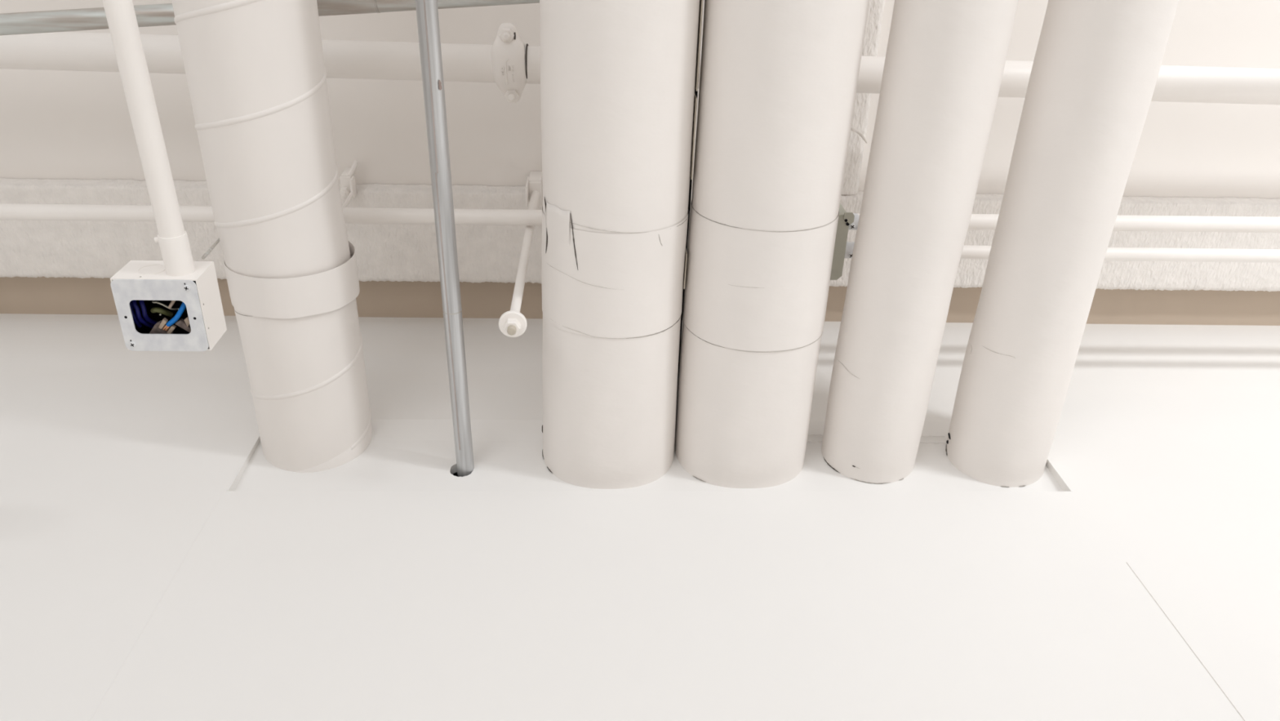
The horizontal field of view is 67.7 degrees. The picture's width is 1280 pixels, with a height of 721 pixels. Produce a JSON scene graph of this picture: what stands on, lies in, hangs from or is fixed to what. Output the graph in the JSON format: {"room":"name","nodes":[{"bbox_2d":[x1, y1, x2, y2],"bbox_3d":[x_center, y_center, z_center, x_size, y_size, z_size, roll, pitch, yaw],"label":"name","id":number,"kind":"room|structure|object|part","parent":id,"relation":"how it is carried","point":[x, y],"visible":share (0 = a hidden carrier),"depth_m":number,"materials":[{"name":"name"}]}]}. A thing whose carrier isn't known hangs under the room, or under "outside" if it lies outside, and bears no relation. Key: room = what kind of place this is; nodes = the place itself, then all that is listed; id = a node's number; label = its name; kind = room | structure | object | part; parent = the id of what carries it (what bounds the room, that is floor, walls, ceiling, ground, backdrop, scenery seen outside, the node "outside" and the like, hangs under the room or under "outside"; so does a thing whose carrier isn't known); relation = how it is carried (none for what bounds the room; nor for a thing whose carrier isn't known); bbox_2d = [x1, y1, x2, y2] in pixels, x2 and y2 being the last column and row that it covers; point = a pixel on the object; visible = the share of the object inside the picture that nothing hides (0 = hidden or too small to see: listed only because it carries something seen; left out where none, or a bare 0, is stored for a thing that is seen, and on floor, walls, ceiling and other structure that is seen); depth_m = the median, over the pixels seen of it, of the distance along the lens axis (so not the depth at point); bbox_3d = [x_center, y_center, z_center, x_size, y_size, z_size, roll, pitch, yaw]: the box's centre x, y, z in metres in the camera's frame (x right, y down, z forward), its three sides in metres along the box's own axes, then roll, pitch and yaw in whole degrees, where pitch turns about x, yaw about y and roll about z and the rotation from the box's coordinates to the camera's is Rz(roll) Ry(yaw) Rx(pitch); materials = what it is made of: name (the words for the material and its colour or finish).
{"room":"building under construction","nodes":[
{"label":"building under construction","id":0,"kind":"room"},
{"bbox_2d":[0,0,539,35],"bbox_3d":[-0.328,-0.622,1.638,6.522,0.036,0.036,-4,-62,-1],"label":"conduit","id":1,"kind":"object","parent":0,"point":[153,15],"visible":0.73,"depth_m":1.62,"materials":[{"name":"white metal"}]},
{"bbox_2d":[0,313,1279,720],"bbox_3d":[-0.042,0.837,0.725,8.000,3.695,0.160,0,-62,-3],"label":"wall","id":2,"kind":"structure","parent":0,"point":[387,583],"depth_m":1.53,"materials":[{"name":"white paint"}]},
{"bbox_2d":[89,491,223,720],"bbox_3d":[-0.663,0.928,0.343,0.001,2.986,0.001,0,-62,-3],"label":"trim","id":3,"kind":"structure","parent":2,"relation":"attached to","point":[223,491],"depth_m":1.39,"materials":[{"name":"white paint"}]},
{"bbox_2d":[226,433,260,490],"bbox_3d":[-0.722,0.172,1.766,0.003,0.240,0.005,0,-62,-3],"label":"trim","id":4,"kind":"structure","parent":2,"relation":"attached to","point":[246,459],"depth_m":1.73,"materials":[{"name":"white paint"}]},
{"bbox_2d":[171,0,372,472],"bbox_3d":[-0.577,-1.389,1.009,0.219,0.216,3.530,0,-62,-3],"label":"spiral duct","id":5,"kind":"object","parent":2,"relation":"attached to","point":[255,71],"visible":1,"depth_m":1.54,"materials":[{"name":"white metal"}]},
{"bbox_2d":[415,0,474,476],"bbox_3d":[-0.295,-1.346,0.947,0.032,0.033,3.530,0,-62,-2],"label":"conduit","id":6,"kind":"object","parent":2,"relation":"attached to","point":[427,11],"visible":0.96,"depth_m":1.53,"materials":[{"name":"grey metal"}]},
{"bbox_2d":[539,0,702,488],"bbox_3d":[0.000,-1.375,1.019,0.270,0.251,3.530,0,-62,-3],"label":"pipe","id":7,"kind":"object","parent":2,"relation":"attached to","point":[620,78],"visible":1,"depth_m":1.52,"materials":[{"name":"white paint"}]},
{"bbox_2d":[0,275,1279,325],"bbox_3d":[-0.113,-0.147,2.290,8.000,0.003,0.105,0,-62,-3],"label":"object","id":8,"kind":"structure","parent":2,"relation":"attached to","point":[43,295],"depth_m":2.29,"materials":[{"name":"beige concrete"}]},
{"bbox_2d":[674,0,869,488],"bbox_3d":[0.253,-1.373,1.032,0.268,0.253,3.530,0,-62,-3],"label":"pipe","id":9,"kind":"object","parent":2,"relation":"attached to","point":[779,78],"visible":0.99,"depth_m":1.53,"materials":[{"name":"white paint"}]},
{"bbox_2d":[807,434,822,442],"bbox_3d":[0.336,0.154,1.881,0.052,0.022,0.010,0,-62,-3],"label":"trim","id":10,"kind":"structure","parent":2,"relation":"attached to","point":[810,441],"depth_m":1.88,"materials":[{"name":"white paint"}]},
{"bbox_2d":[821,0,1018,484],"bbox_3d":[0.526,-1.361,1.026,0.187,0.181,3.532,1,-62,-3],"label":"insulated pipe","id":11,"kind":"object","parent":2,"relation":"attached to","point":[945,60],"visible":1,"depth_m":1.55,"materials":[{"name":"white paint"}]},
{"bbox_2d":[920,435,946,444],"bbox_3d":[0.565,0.157,1.890,0.083,0.024,0.010,0,-62,-3],"label":"trim","id":12,"kind":"structure","parent":2,"relation":"attached to","point":[923,442],"depth_m":1.88,"materials":[{"name":"white paint"}]},
{"bbox_2d":[1046,457,1072,491],"bbox_3d":[0.780,0.183,1.841,0.003,0.240,0.005,0,-62,-3],"label":"trim","id":13,"kind":"structure","parent":2,"relation":"attached to","point":[1048,460],"depth_m":1.78,"materials":[{"name":"white paint"}]},
{"bbox_2d":[945,0,1178,487],"bbox_3d":[0.755,-1.356,1.031,0.187,0.187,3.530,1,-62,-3],"label":"insulated pipe","id":14,"kind":"object","parent":2,"relation":"attached to","point":[1096,65],"visible":1,"depth_m":1.56,"materials":[{"name":"white paint"}]},
{"bbox_2d":[1126,562,1244,720],"bbox_3d":[0.852,0.986,0.332,0.001,2.790,0.001,0,-62,-3],"label":"trim","id":15,"kind":"structure","parent":2,"relation":"attached to","point":[1126,562],"depth_m":1.40,"materials":[{"name":"white"}]},
{"bbox_2d":[0,0,1279,199],"bbox_3d":[-0.015,-3.149,0.766,8.300,0.120,7.160,0,-62,-3],"label":"ceiling","id":16,"kind":"structure","parent":0,"point":[55,124],"depth_m":2.08,"materials":[{"name":"white paint"}]},
{"bbox_2d":[0,177,1279,291],"bbox_3d":[-0.107,-0.284,2.192,7.980,0.045,0.224,0,-62,-3],"label":"ceiling beam","id":17,"kind":"structure","parent":16,"relation":"attached to","point":[82,249],"depth_m":2.16,"materials":[{"name":"white paint"}]},
{"bbox_2d":[201,238,219,259],"bbox_3d":[-0.766,-0.214,1.728,0.392,0.798,0.006,-38,-67,16],"label":"wire","id":18,"kind":"object","parent":17,"relation":"hanging from","point":[208,251],"visible":0.77,"depth_m":1.36,"materials":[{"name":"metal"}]},
{"bbox_2d":[110,260,226,351],"bbox_3d":[-0.646,-0.075,1.314,0.113,0.069,0.107,0,-62,-3],"label":"junction box","id":19,"kind":"object","parent":18,"relation":"hanging from","point":[157,310],"visible":1,"depth_m":1.30,"materials":[{"name":"white paint"}]},
{"bbox_2d":[102,0,195,276],"bbox_3d":[-0.610,-1.451,0.581,0.042,0.038,3.019,-1,-62,-2],"label":"conduit","id":20,"kind":"object","parent":19,"relation":"attached to","point":[172,238],"visible":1,"depth_m":1.19,"materials":[{"name":"paint"}]},
{"bbox_3d":[-0.646,-0.060,1.287,0.110,0.002,0.106,0,-62,-3],"label":"plate","id":21,"kind":"part","parent":19,"relation":"part of","materials":[{"name":"metal"}]},
{"bbox_2d":[339,160,358,207],"bbox_3d":[-0.622,-0.351,2.004,0.053,0.269,0.074,0,-62,-3],"label":"clamp","id":22,"kind":"object","parent":17,"relation":"attached to","point":[348,185],"visible":0.88,"depth_m":2.07,"materials":[{"name":"white metal"}]},
{"bbox_2d":[0,203,690,226],"bbox_3d":[-1.900,-0.290,1.799,4.360,0.031,0.033,0,-62,-3],"label":"pipe","id":23,"kind":"object","parent":22,"relation":"hanging from","point":[7,211],"visible":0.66,"depth_m":1.84,"materials":[{"name":"white metal"}]},
{"bbox_2d":[498,191,539,337],"bbox_3d":[-0.215,-0.205,1.795,0.045,0.681,0.045,0,-62,-3],"label":"rod","id":24,"kind":"object","parent":23,"relation":"attached to","point":[512,323],"visible":0.94,"depth_m":1.61,"materials":[{"name":"white paint"}]},
{"bbox_3d":[-0.202,-0.049,1.502,0.014,0.017,0.014,0,-62,-3],"label":"rod","id":25,"kind":"part","parent":24,"relation":"part of","materials":[{"name":"white metal"}]},
{"bbox_2d":[498,310,527,337],"bbox_3d":[-0.202,-0.058,1.519,0.045,0.008,0.045,0,-62,-3],"label":"washer","id":26,"kind":"object","parent":24,"relation":"in","point":[516,318],"depth_m":1.51,"materials":[{"name":"white paint"}]},
{"bbox_3d":[-0.623,-0.375,2.074,0.005,0.032,0.043,0,-62,-3],"label":"plate","id":27,"kind":"part","parent":22,"relation":"part of","materials":[{"name":"white paint"}]},
{"bbox_2d":[525,171,542,208],"bbox_3d":[-0.232,-0.372,2.102,0.032,0.112,0.059,0,-62,-3],"label":"clamp","id":28,"kind":"object","parent":17,"relation":"attached to","point":[534,182],"visible":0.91,"depth_m":2.08,"materials":[{"name":"white metal"}]},
{"bbox_3d":[-0.245,-0.367,2.082,0.004,0.074,0.047,0,-62,-3],"label":"plate","id":29,"kind":"part","parent":28,"relation":"part of","materials":[{"name":"white paint"}]},
{"bbox_2d":[840,0,884,195],"bbox_3d":[0.442,-1.781,1.428,0.203,0.032,3.169,0,-62,-3],"label":"cross beam","id":30,"kind":"structure","parent":16,"relation":"attached to","point":[851,183],"depth_m":2.08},
{"bbox_2d":[850,126,867,143],"bbox_3d":[0.433,-0.510,2.045,0.119,0.082,0.013,28,-67,-16],"label":"cable tie tail","id":31,"kind":"object","parent":30,"relation":"attached to","point":[852,129],"visible":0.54,"depth_m":2.03,"materials":[{"name":"white paint"}]},
{"bbox_3d":[-4.008,-2.282,-1.120,0.150,3.695,7.160,0,-62,-3],"label":"wall","id":32,"kind":"structure","parent":0,"visible":0},
{"bbox_2d":[0,31,1279,105],"bbox_3d":[-0.090,-0.577,1.877,7.971,0.071,0.071,1,-62,-3],"label":"pipe","id":33,"kind":"object","parent":32,"relation":"attached to","point":[58,51],"visible":0.34,"depth_m":1.83,"materials":[{"name":"white metal"}]},
{"bbox_2d":[491,22,528,102],"bbox_3d":[-0.253,-0.577,1.860,0.069,0.090,0.149,0,-62,-3],"label":"coupling","id":34,"kind":"object","parent":33,"relation":"attached to","point":[508,57],"visible":0.94,"depth_m":1.82,"materials":[{"name":"white paint"}]},
{"bbox_3d":[4.132,-2.223,-0.713,0.150,3.695,7.160,0,-62,-3],"label":"wall","id":35,"kind":"structure","parent":0,"visible":0},
{"bbox_2d":[844,241,1279,262],"bbox_3d":[2.148,-0.208,1.982,3.494,0.036,0.037,0,-62,-3],"label":"conduit","id":36,"kind":"object","parent":35,"relation":"attached to","point":[1115,254],"visible":0.43,"depth_m":1.92,"materials":[{"name":"white metal"}]},
{"bbox_2d":[848,213,1279,232],"bbox_3d":[2.148,-0.274,1.992,3.494,0.036,0.035,0,-62,-3],"label":"conduit","id":37,"kind":"object","parent":35,"relation":"attached to","point":[977,221],"visible":0.36,"depth_m":1.93,"materials":[{"name":"white metal"}]},
{"bbox_2d":[830,203,854,279],"bbox_3d":[0.346,-0.241,1.907,0.129,0.082,0.142,0,-62,-3],"label":"box","id":38,"kind":"object","parent":37,"relation":"attached to","point":[845,219],"visible":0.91,"depth_m":1.87,"materials":[{"name":"grey metal"}]}
]}

